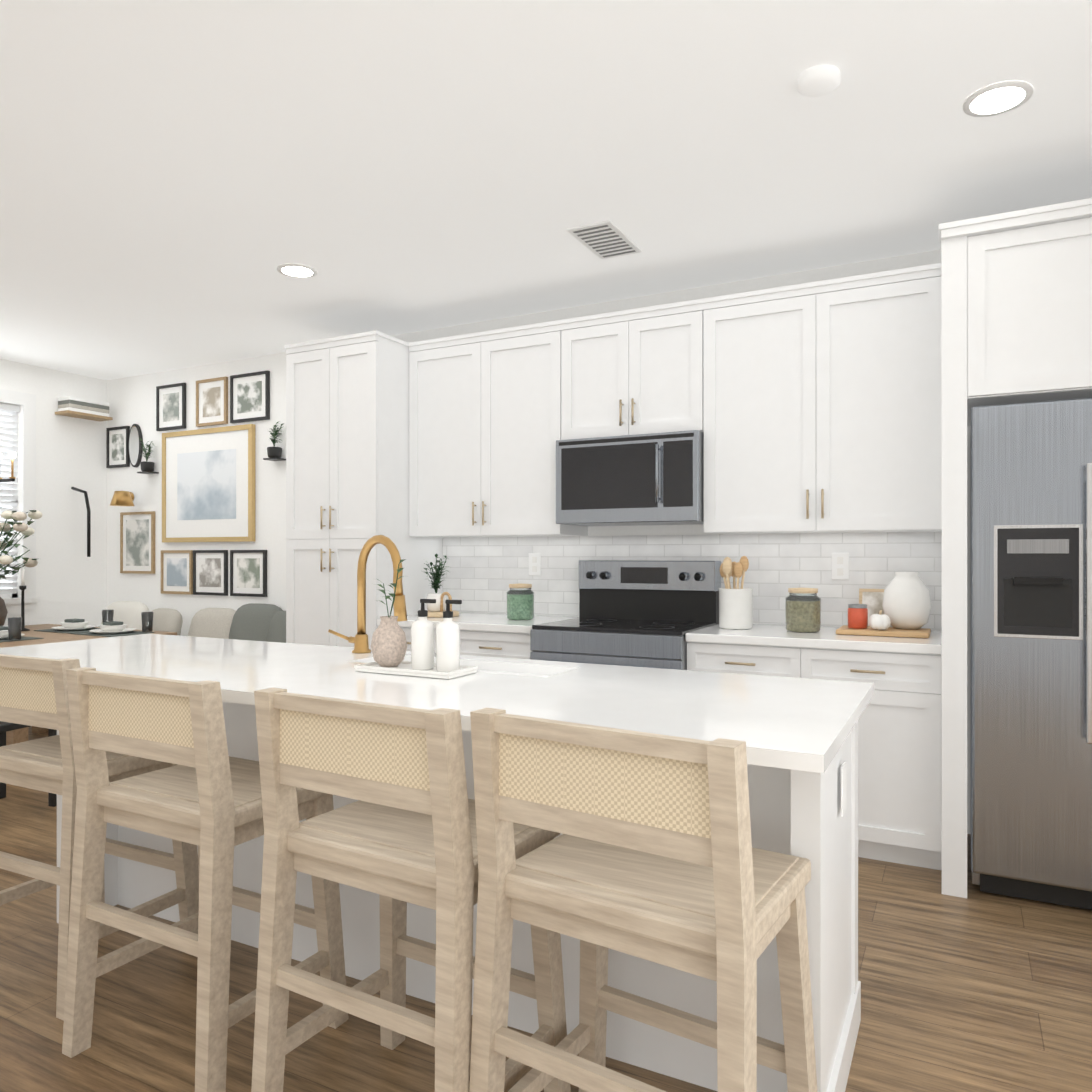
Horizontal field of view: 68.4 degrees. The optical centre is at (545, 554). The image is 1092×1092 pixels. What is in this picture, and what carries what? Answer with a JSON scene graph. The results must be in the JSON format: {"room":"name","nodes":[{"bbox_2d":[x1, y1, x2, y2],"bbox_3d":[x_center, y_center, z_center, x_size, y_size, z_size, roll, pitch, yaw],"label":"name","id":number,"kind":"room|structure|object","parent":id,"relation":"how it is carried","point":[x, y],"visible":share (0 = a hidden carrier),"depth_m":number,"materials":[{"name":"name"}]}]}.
{"room":"kitchen","nodes":[
{"label":"kitchen","id":0,"kind":"room"},
{"bbox_2d":[0,359,106,626],"bbox_3d":[-5.120,-0.069,3.574,0.150,2.670,6.600,0,0,27],"label":"wall","id":1,"kind":"structure","parent":0,"point":[71,579],"depth_m":6.16,"materials":[{"name":"paint"}]},
{"bbox_2d":[0,389,39,614],"bbox_3d":[-4.159,-0.374,5.323,0.127,1.620,1.510,0,0,27],"label":"window","id":2,"kind":"structure","parent":1,"relation":"in","point":[27,401],"depth_m":5.88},
{"bbox_2d":[71,487,90,556],"bbox_3d":[-3.553,-0.255,6.141,0.215,0.542,0.024,0,0,27],"label":"iron hook","id":3,"kind":"object","parent":1,"relation":"attached to","point":[88,522],"visible":1,"depth_m":6.09,"materials":[{"name":"black metal"}]},
{"bbox_2d":[55,396,112,420],"bbox_3d":[-3.573,-1.129,6.219,0.158,0.131,0.360,0,0,27],"label":"wall shelf","id":4,"kind":"object","parent":1,"relation":"attached to","point":[77,407],"visible":1,"depth_m":6.15,"materials":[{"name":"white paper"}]},
{"bbox_2d":[107,249,970,833],"bbox_3d":[-0.348,-0.069,4.901,7.500,2.670,0.150,0,0,27],"label":"wall","id":5,"kind":"structure","parent":0,"point":[131,401],"depth_m":5.67,"materials":[{"name":"paint"}]},
{"bbox_2d":[106,426,129,467],"bbox_3d":[-3.398,-0.854,6.384,0.260,0.320,0.022,0,0,27],"label":"frame","id":6,"kind":"object","parent":5,"relation":"attached to","point":[117,453],"visible":0.94,"depth_m":6.38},
{"bbox_2d":[110,491,133,505],"bbox_3d":[-3.252,-0.434,6.183,0.245,0.120,0.243,0,0,27],"label":"brass sconce","id":7,"kind":"object","parent":5,"relation":"attached to","point":[122,498],"visible":1,"depth_m":6.08,"materials":[{"name":"gold metal"}]},
{"bbox_2d":[128,424,142,466],"bbox_3d":[-3.212,-0.854,6.287,0.150,0.340,0.023,0,0,27],"label":"oval mirror","id":8,"kind":"object","parent":5,"relation":"attached to","point":[135,447],"visible":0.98,"depth_m":6.27,"materials":[{"name":"silver glass"}]},
{"bbox_2d":[120,511,154,573],"bbox_3d":[-3.190,-0.094,6.276,0.390,0.480,0.022,0,0,27],"label":"frame","id":9,"kind":"object","parent":5,"relation":"attached to","point":[137,542],"visible":0.94,"depth_m":6.27,"materials":[{"name":"brown wood"}]},
{"bbox_2d":[137,438,158,473],"bbox_3d":[-3.056,-0.757,6.156,0.145,0.267,0.129,0,0,27],"label":"wall planter","id":10,"kind":"object","parent":5,"relation":"attached to","point":[147,467],"visible":1,"depth_m":6.13,"materials":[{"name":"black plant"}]},
{"bbox_2d":[156,383,185,430],"bbox_3d":[-2.843,-1.119,6.096,0.310,0.340,0.022,0,0,27],"label":"frame","id":11,"kind":"object","parent":5,"relation":"attached to","point":[170,406],"visible":0.96,"depth_m":6.09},
{"bbox_2d":[161,550,192,594],"bbox_3d":[-2.786,0.131,6.066,0.340,0.330,0.022,0,0,27],"label":"frame","id":12,"kind":"object","parent":5,"relation":"attached to","point":[176,571],"visible":0.94,"depth_m":6.06,"materials":[{"name":"brown wood"}]},
{"bbox_2d":[162,424,254,541],"bbox_3d":[-2.491,-0.509,5.906,0.950,0.830,0.035,0,0,27],"label":"frame","id":13,"kind":"object","parent":5,"relation":"attached to","point":[208,484],"visible":1,"depth_m":5.88,"materials":[{"name":"gold metal"}]},
{"bbox_2d":[193,550,227,595],"bbox_3d":[-2.464,0.131,5.899,0.345,0.330,0.022,0,0,27],"label":"frame","id":14,"kind":"object","parent":5,"relation":"attached to","point":[210,572],"visible":0.98,"depth_m":5.89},
{"bbox_2d":[196,376,227,426],"bbox_3d":[-2.451,-1.119,5.893,0.315,0.340,0.022,0,0,27],"label":"frame","id":15,"kind":"object","parent":5,"relation":"attached to","point":[212,402],"visible":0.88,"depth_m":5.88,"materials":[{"name":"brown wood"}]},
{"bbox_2d":[230,550,266,596],"bbox_3d":[-2.118,0.131,5.720,0.345,0.330,0.022,0,0,27],"label":"frame","id":16,"kind":"object","parent":5,"relation":"attached to","point":[248,572],"visible":0.94,"depth_m":5.71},
{"bbox_2d":[230,370,269,422],"bbox_3d":[-2.107,-1.119,5.714,0.370,0.340,0.022,0,0,27],"label":"frame","id":17,"kind":"object","parent":5,"relation":"attached to","point":[249,397],"visible":0.98,"depth_m":5.71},
{"bbox_2d":[263,422,285,460],"bbox_3d":[-1.872,-0.787,5.541,0.126,0.267,0.138,0,0,27],"label":"wall planter","id":18,"kind":"object","parent":5,"relation":"attached to","point":[274,453],"visible":1,"depth_m":5.52,"materials":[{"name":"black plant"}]},
{"bbox_2d":[408,318,599,541],"bbox_3d":[-0.251,-0.665,4.567,1.040,1.118,0.348,0,0,27],"label":"upper cabinet","id":19,"kind":"object","parent":5,"relation":"attached to","point":[483,407],"depth_m":4.41,"materials":[{"name":"white wood"}]},
{"bbox_2d":[552,410,703,525],"bbox_3d":[0.478,-0.408,4.148,0.751,0.497,0.421,0,0,27],"label":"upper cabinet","id":20,"kind":"object","parent":5,"relation":"attached to","point":[650,470],"depth_m":3.97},
{"bbox_2d":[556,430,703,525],"bbox_3d":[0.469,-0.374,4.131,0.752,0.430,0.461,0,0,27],"label":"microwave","id":21,"kind":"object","parent":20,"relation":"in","point":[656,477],"depth_m":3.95,"materials":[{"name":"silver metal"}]},
{"bbox_2d":[572,299,703,421],"bbox_3d":[0.495,-0.909,4.181,0.755,0.630,0.348,0,0,27],"label":"upper cabinet","id":22,"kind":"object","parent":5,"relation":"attached to","point":[639,362],"depth_m":4.00,"materials":[{"name":"white wood"}]},
{"bbox_2d":[688,258,947,537],"bbox_3d":[1.263,-0.665,3.782,1.093,1.118,0.348,0,0,27],"label":"upper cabinet","id":23,"kind":"object","parent":5,"relation":"attached to","point":[784,438],"depth_m":3.59,"materials":[{"name":"white wood"}]},
{"bbox_2d":[964,198,1091,421],"bbox_3d":[2.144,-0.902,3.088,0.934,0.645,0.769,0,0,27],"label":"upper cabinet","id":24,"kind":"object","parent":5,"relation":"attached to","point":[1028,272],"depth_m":2.88,"materials":[{"name":"white wood"}]},
{"bbox_2d":[0,726,1091,1091],"bbox_3d":[-1.902,1.315,1.905,7.500,0.100,7.000,0,0,27],"label":"floor","id":25,"kind":"structure","parent":0,"point":[976,990],"depth_m":2.25,"materials":[{"name":"brown wood"}]},
{"bbox_2d":[0,721,56,806],"bbox_3d":[-2.722,0.836,3.950,0.440,0.860,0.425,0,0,19],"label":"dining chair","id":26,"kind":"object","parent":25,"relation":"on","point":[5,727],"visible":0.17,"depth_m":4.04,"materials":[{"name":"black metal"}]},
{"bbox_2d":[0,624,176,744],"bbox_3d":[-3.277,0.886,5.107,1.410,0.760,1.060,0,0,27],"label":"dining table","id":27,"kind":"object","parent":25,"relation":"on","point":[16,736],"visible":0.19,"depth_m":4.91,"materials":[{"name":"brown wood"}]},
{"bbox_2d":[0,507,42,625],"bbox_3d":[-3.723,0.100,5.366,0.700,0.810,0.624,0,0,27],"label":"flower vase","id":28,"kind":"object","parent":27,"relation":"on","point":[22,528],"visible":1,"depth_m":5.39,"materials":[{"name":"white plant"}]},
{"bbox_2d":[0,626,43,641],"bbox_3d":[-3.273,0.468,4.801,0.400,0.075,0.300,0,0,27],"label":"place setting","id":29,"kind":"object","parent":27,"relation":"on","point":[4,637],"visible":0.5,"depth_m":4.77,"materials":[{"name":"ceramic"}]},
{"bbox_2d":[7,617,21,639],"bbox_3d":[-3.122,0.435,4.723,0.072,0.130,0.072,0,0,27],"label":"drink glass","id":30,"kind":"object","parent":29,"relation":"on","point":[14,627],"visible":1,"depth_m":4.70,"materials":[{"name":"grey glass"}]},
{"bbox_2d":[19,568,29,630],"bbox_3d":[-3.470,0.295,5.332,0.080,0.420,0.080,0,0,27],"label":"candlestick","id":31,"kind":"object","parent":27,"relation":"on","point":[22,587],"visible":0.92,"depth_m":5.32,"materials":[{"name":"black metal"}]},
{"bbox_2d":[34,619,99,633],"bbox_3d":[-3.148,0.468,5.367,0.400,0.075,0.300,0,0,27],"label":"place setting","id":32,"kind":"object","parent":27,"relation":"on","point":[69,626],"visible":0.98,"depth_m":5.32,"materials":[{"name":"ceramic"}]},
{"bbox_2d":[102,610,113,623],"bbox_3d":[-2.942,0.436,5.396,0.072,0.130,0.072,0,0,27],"label":"drink glass","id":33,"kind":"object","parent":32,"relation":"on","point":[107,615],"visible":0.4,"depth_m":5.37,"materials":[{"name":"grey glass"}]},
{"bbox_2d":[71,621,154,636],"bbox_3d":[-2.776,0.468,5.152,0.400,0.075,0.300,0,0,27],"label":"place setting","id":34,"kind":"object","parent":27,"relation":"on","point":[112,629],"visible":1,"depth_m":5.11,"materials":[{"name":"ceramic"}]},
{"bbox_2d":[141,612,152,632],"bbox_3d":[-2.569,0.436,5.180,0.072,0.130,0.072,0,0,27],"label":"drink glass","id":35,"kind":"object","parent":27,"relation":"on","point":[147,621],"visible":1,"depth_m":5.15,"materials":[{"name":"grey glass"}]},
{"bbox_2d":[0,654,198,1020],"bbox_3d":[-1.442,0.778,2.506,0.544,0.975,0.470,0,0,27],"label":"stool","id":36,"kind":"object","parent":25,"relation":"on","point":[33,691],"visible":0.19,"depth_m":2.33,"materials":[{"name":"brown wood"}]},
{"bbox_2d":[101,601,176,631],"bbox_3d":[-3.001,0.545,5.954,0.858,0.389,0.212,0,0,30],"label":"dining chairs","id":37,"kind":"object","parent":25,"relation":"on","point":[127,612],"depth_m":5.96,"materials":[{"name":"beige fabric"}]},
{"bbox_2d":[62,667,348,1091],"bbox_3d":[-0.883,0.778,2.114,0.544,0.975,0.470,0,0,27],"label":"stool","id":38,"kind":"object","parent":25,"relation":"on","point":[205,795],"visible":0.83,"depth_m":1.97,"materials":[{"name":"brown wood"}]},
{"bbox_2d":[177,603,285,642],"bbox_3d":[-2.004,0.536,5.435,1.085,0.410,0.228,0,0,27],"label":"dining chair","id":39,"kind":"object","parent":25,"relation":"on","point":[258,622],"depth_m":5.42,"materials":[{"name":"grey fabric"}]},
{"bbox_2d":[284,330,447,648],"bbox_3d":[-1.079,0.021,4.833,0.667,2.490,0.639,0,0,27],"label":"tall cabinet","id":40,"kind":"object","parent":25,"relation":"on","point":[347,395],"depth_m":4.55,"materials":[{"name":"white wood"}]},
{"bbox_2d":[251,688,570,1091],"bbox_3d":[-0.289,0.778,1.784,0.560,0.975,0.488,0,0,27],"label":"stool","id":41,"kind":"object","parent":25,"relation":"on","point":[399,834],"visible":0.88,"depth_m":1.66,"materials":[{"name":"brown wood"}]},
{"bbox_2d":[400,626,463,654],"bbox_3d":[-0.531,0.828,4.560,0.548,0.875,0.618,0,0,27],"label":"base cabinet","id":42,"kind":"object","parent":25,"relation":"on","point":[405,628],"depth_m":4.25,"materials":[{"name":"white wood"}]},
{"bbox_2d":[57,703,860,1091],"bbox_3d":[-0.415,0.824,2.472,2.519,0.883,0.663,0,0,27],"label":"kitchen island","id":43,"kind":"object","parent":25,"relation":"on","point":[814,818],"depth_m":1.99,"materials":[{"name":"white wood"}]},
{"bbox_2d":[0,634,873,774],"bbox_3d":[-0.641,0.366,2.491,3.000,0.032,0.892,0,0,27],"label":"island countertop","id":44,"kind":"structure","parent":43,"relation":"on","point":[785,723],"depth_m":2.09,"materials":[{"name":"white stone"}]},
{"bbox_2d":[328,535,406,654],"bbox_3d":[-0.620,0.141,2.826,0.384,0.419,0.131,0,0,27],"label":"faucet","id":45,"kind":"object","parent":44,"relation":"on","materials":[{"name":"gold metal"}]},
{"bbox_2d":[354,661,477,678],"bbox_3d":[-0.388,0.340,2.393,0.340,0.019,0.150,0,0,27],"label":"soap tray","id":46,"kind":"object","parent":44,"relation":"on","point":[404,668],"visible":0.81,"depth_m":2.34,"materials":[{"name":"white ceramic"}]},
{"bbox_2d":[371,559,406,666],"bbox_3d":[-0.473,0.176,2.445,0.135,0.324,0.123,0,0,27],"label":"stone vase","id":47,"kind":"object","parent":46,"relation":"on","point":[388,645],"visible":1,"depth_m":2.41,"materials":[{"name":"beige stone"}]},
{"bbox_2d":[411,599,435,669],"bbox_3d":[-0.360,0.234,2.378,0.079,0.207,0.068,0,0,27],"label":"soap dispenser","id":48,"kind":"object","parent":46,"relation":"on","point":[422,642],"visible":1,"depth_m":2.35,"materials":[{"name":"white ceramic"}]},
{"bbox_2d":[436,600,461,671],"bbox_3d":[-0.281,0.234,2.337,0.079,0.207,0.068,0,0,27],"label":"soap dispenser","id":49,"kind":"object","parent":46,"relation":"on","point":[447,644],"visible":1,"depth_m":2.31,"materials":[{"name":"white ceramic"}]},
{"bbox_2d":[372,659,555,674],"bbox_3d":[-0.274,0.491,2.568,0.760,0.242,0.244,0,0,27],"label":"sink","id":50,"kind":"object","parent":44,"relation":"in","point":[511,670],"depth_m":2.60,"materials":[{"name":"white ceramic"}]},
{"bbox_2d":[464,630,515,658],"bbox_3d":[-0.150,0.828,4.363,0.545,0.875,0.618,0,0,27],"label":"base cabinet","id":51,"kind":"object","parent":25,"relation":"on","point":[476,643],"depth_m":4.09,"materials":[{"name":"white wood"}]},
{"bbox_2d":[516,618,719,670],"bbox_3d":[0.413,0.813,4.023,0.885,0.905,0.667,0,0,27],"label":"range oven","id":52,"kind":"object","parent":25,"relation":"on","point":[635,648],"depth_m":3.72,"materials":[{"name":"metal"}]},
{"bbox_2d":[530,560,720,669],"bbox_3d":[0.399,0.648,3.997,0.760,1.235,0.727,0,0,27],"label":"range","id":53,"kind":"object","parent":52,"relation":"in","point":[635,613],"depth_m":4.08,"materials":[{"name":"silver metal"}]},
{"bbox_2d":[469,708,816,1091],"bbox_3d":[0.198,0.778,1.537,0.540,0.975,0.460,0,0,33],"label":"stool","id":54,"kind":"object","parent":25,"relation":"on","point":[651,853],"visible":1,"depth_m":1.43,"materials":[{"name":"brown wood"}]},
{"bbox_2d":[700,638,947,885],"bbox_3d":[1.230,0.828,3.647,1.029,0.875,0.618,0,0,27],"label":"base cabinet","id":55,"kind":"object","parent":25,"relation":"on","point":[903,728],"depth_m":3.23,"materials":[{"name":"white wood"}]},
{"bbox_2d":[376,610,943,653],"bbox_3d":[0.445,0.366,4.026,2.772,0.046,0.668,0,0,27],"label":"countertop","id":56,"kind":"structure","parent":55,"relation":"on","point":[761,633],"depth_m":3.62,"materials":[{"name":"white stone"}]},
{"bbox_2d":[422,553,458,616],"bbox_3d":[-0.610,0.171,4.592,0.230,0.357,0.230,0,0,27],"label":"potted plant","id":57,"kind":"object","parent":56,"relation":"on","point":[437,609],"visible":0.92,"depth_m":4.56,"materials":[{"name":"green plant"}]},
{"bbox_2d":[507,583,533,619],"bbox_3d":[-0.139,0.253,4.370,0.150,0.194,0.150,0,0,27],"label":"glass jar","id":58,"kind":"object","parent":56,"relation":"on","point":[520,601],"visible":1,"depth_m":4.31,"materials":[{"name":"green glass"}]},
{"bbox_2d":[718,556,752,628],"bbox_3d":[0.904,0.177,3.829,0.164,0.345,0.164,0,0,27],"label":"utensil crock","id":59,"kind":"object","parent":56,"relation":"on","point":[735,607],"visible":1,"depth_m":3.78,"materials":[{"name":"white ceramic"}]},
{"bbox_2d":[785,588,820,631],"bbox_3d":[1.179,0.250,3.687,0.156,0.199,0.156,0,0,27],"label":"glass jar","id":60,"kind":"object","parent":56,"relation":"on","point":[802,609],"visible":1,"depth_m":3.62,"materials":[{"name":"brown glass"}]},
{"bbox_2d":[859,589,883,625],"bbox_3d":[1.535,0.255,3.765,0.130,0.190,0.042,0,0,27],"label":"photo frame","id":61,"kind":"object","parent":56,"relation":"on","point":[872,599],"visible":0.36,"depth_m":3.77,"materials":[{"name":"brown wood"}]},
{"bbox_2d":[836,625,930,637],"bbox_3d":[1.490,0.339,3.548,0.370,0.022,0.240,0,0,27],"label":"cutting board","id":62,"kind":"object","parent":56,"relation":"on","point":[894,632],"visible":0.98,"depth_m":3.47,"materials":[{"name":"brown wood"}]},
{"bbox_2d":[848,604,867,628],"bbox_3d":[1.388,0.272,3.579,0.084,0.108,0.084,0,0,27],"label":"candle jar","id":63,"kind":"object","parent":62,"relation":"on","point":[857,616],"visible":1,"depth_m":3.54,"materials":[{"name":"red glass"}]},
{"bbox_2d":[869,610,890,629],"bbox_3d":[1.451,0.283,3.495,0.089,0.086,0.091,0,0,27],"label":"pumpkin","id":64,"kind":"object","parent":62,"relation":"on","point":[880,621],"visible":1,"depth_m":3.46,"materials":[{"name":"ceramic"}]},
{"bbox_2d":[882,572,931,628],"bbox_3d":[1.598,0.201,3.560,0.200,0.250,0.200,0,0,27],"label":"vase","id":65,"kind":"object","parent":62,"relation":"on","point":[906,604],"visible":0.96,"depth_m":3.49,"materials":[{"name":"ceramic"}]},
{"bbox_2d":[964,394,1091,909],"bbox_3d":[2.157,0.364,3.064,0.954,1.802,0.745,0,0,27],"label":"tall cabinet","id":66,"kind":"object","parent":25,"relation":"on","point":[1031,459],"depth_m":2.87,"materials":[{"name":"metal"}]},
{"bbox_2d":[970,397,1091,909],"bbox_3d":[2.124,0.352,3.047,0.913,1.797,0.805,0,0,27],"label":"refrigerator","id":67,"kind":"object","parent":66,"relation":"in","point":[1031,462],"depth_m":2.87,"materials":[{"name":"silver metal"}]},
{"bbox_2d":[0,0,1091,379],"bbox_3d":[-1.902,-1.455,1.905,7.500,0.100,7.000,0,0,27],"label":"ceiling","id":68,"kind":"structure","parent":0,"point":[180,180],"depth_m":2.81,"materials":[{"name":"paint"}]},
{"bbox_2d":[0,452,15,481],"bbox_3d":[-3.550,-0.914,4.900,1.057,0.977,0.060,0,0,27],"label":"chandelier","id":69,"kind":"object","parent":68,"relation":"hanging from","point":[12,456],"visible":1,"depth_m":4.66,"materials":[{"name":"black metal"}]},
{"bbox_2d":[277,263,316,277],"bbox_3d":[-1.228,-1.400,3.966,0.190,0.008,0.190,0,0,27],"label":"recessed light","id":70,"kind":"object","parent":68,"relation":"in","point":[296,270],"visible":0.88,"depth_m":3.95,"materials":[{"name":"white plastic"}]},
{"bbox_2d":[567,220,641,258],"bbox_3d":[0.265,-1.399,3.587,0.200,0.009,0.380,0,0,27],"label":"ceiling vent","id":71,"kind":"object","parent":68,"relation":"in","point":[606,239],"visible":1,"depth_m":3.56,"materials":[{"name":"white metal"}]},
{"bbox_2d":[798,65,839,96],"bbox_3d":[0.802,-1.387,2.362,0.120,0.034,0.120,0,0,27],"label":"smoke detector","id":72,"kind":"object","parent":68,"relation":"attached to","point":[819,81],"visible":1,"depth_m":2.33,"materials":[{"name":"plastic"}]},
{"bbox_2d":[963,80,1032,116],"bbox_3d":[1.389,-1.400,2.474,0.190,0.008,0.190,0,0,27],"label":"recessed light","id":73,"kind":"object","parent":68,"relation":"in","point":[989,100],"visible":1,"depth_m":2.46,"materials":[{"name":"white plastic"}]},
{"label":"outside","id":74,"kind":"structure","parent":0,"visible":0},
{"bbox_2d":[0,413,8,588],"bbox_3d":[-4.401,-0.389,5.449,0.001,2.210,2.090,0,0,27],"label":"sky","id":75,"kind":"structure","parent":74,"point":[5,495],"depth_m":6.06,"materials":[{"name":"white"}]}
]}

